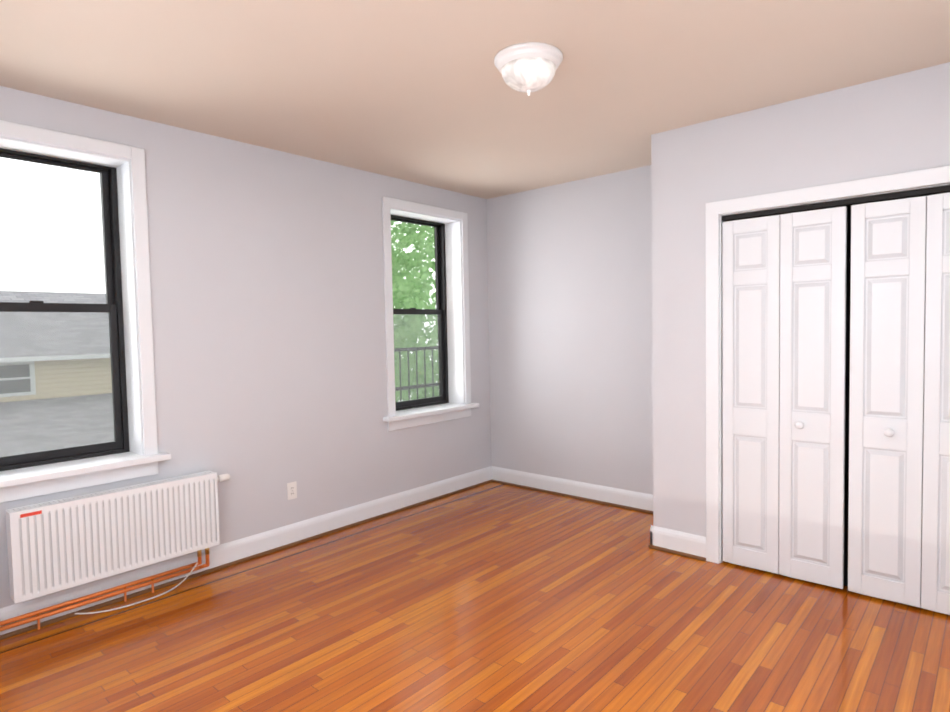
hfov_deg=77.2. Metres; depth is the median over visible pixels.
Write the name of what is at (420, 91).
ceiling
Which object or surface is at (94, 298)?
roof
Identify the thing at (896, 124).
wall
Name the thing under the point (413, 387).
railing
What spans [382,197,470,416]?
window
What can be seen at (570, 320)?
wall
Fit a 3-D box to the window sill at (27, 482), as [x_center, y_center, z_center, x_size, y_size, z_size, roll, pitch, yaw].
[-2.180,0.636,3.074,0.265,0.117,1.070,1,3,41]
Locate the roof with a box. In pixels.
[0,291,113,470]
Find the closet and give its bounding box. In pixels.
[705,166,949,614]
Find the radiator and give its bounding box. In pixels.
[0,470,229,631]
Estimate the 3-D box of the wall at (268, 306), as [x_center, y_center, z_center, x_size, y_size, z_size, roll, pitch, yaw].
[-1.548,-0.027,3.916,0.300,2.650,4.750,1,3,41]
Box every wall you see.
[0,86,490,608]
[487,165,652,494]
[651,62,949,536]
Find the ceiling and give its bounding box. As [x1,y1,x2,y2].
[0,0,949,198]
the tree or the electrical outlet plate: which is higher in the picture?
the tree
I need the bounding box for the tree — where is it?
[391,220,438,410]
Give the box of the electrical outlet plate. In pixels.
[287,481,296,499]
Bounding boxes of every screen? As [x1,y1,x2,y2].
[0,312,113,456]
[393,314,439,401]
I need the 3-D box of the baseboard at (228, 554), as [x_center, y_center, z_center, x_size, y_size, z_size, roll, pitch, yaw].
[-1.399,1.228,3.864,0.030,0.142,4.750,1,3,41]
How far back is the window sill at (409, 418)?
5.00 m
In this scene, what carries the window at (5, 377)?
attached to the house
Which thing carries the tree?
on the ground
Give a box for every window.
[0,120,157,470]
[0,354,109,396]
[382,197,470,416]
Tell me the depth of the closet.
3.17 m
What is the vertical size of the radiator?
0.624 m
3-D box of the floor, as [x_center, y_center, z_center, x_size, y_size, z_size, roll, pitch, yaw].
[0.178,1.385,2.618,4.650,0.120,5.150,1,3,41]
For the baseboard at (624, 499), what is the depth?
5.02 m
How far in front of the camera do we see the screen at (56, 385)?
3.25 m
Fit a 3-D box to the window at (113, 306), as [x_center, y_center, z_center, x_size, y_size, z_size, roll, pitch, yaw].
[-2.254,-0.268,3.082,0.305,1.734,0.970,1,3,41]
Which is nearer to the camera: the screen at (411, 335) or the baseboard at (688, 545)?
the baseboard at (688, 545)
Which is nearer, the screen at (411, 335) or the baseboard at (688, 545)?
the baseboard at (688, 545)
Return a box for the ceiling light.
[494,42,562,95]
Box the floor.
[0,482,949,711]
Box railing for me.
[394,346,438,400]
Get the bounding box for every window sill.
[0,452,170,502]
[383,403,478,430]
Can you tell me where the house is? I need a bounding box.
[0,358,111,401]
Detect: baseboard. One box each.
[0,466,491,639]
[492,466,652,513]
[649,525,705,560]
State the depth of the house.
14.61 m
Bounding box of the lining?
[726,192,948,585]
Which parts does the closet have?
door, knob, door, door, knob, door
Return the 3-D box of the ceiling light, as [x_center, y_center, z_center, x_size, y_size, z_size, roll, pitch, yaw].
[0.240,-1.249,2.664,0.306,0.165,0.306,1,3,41]

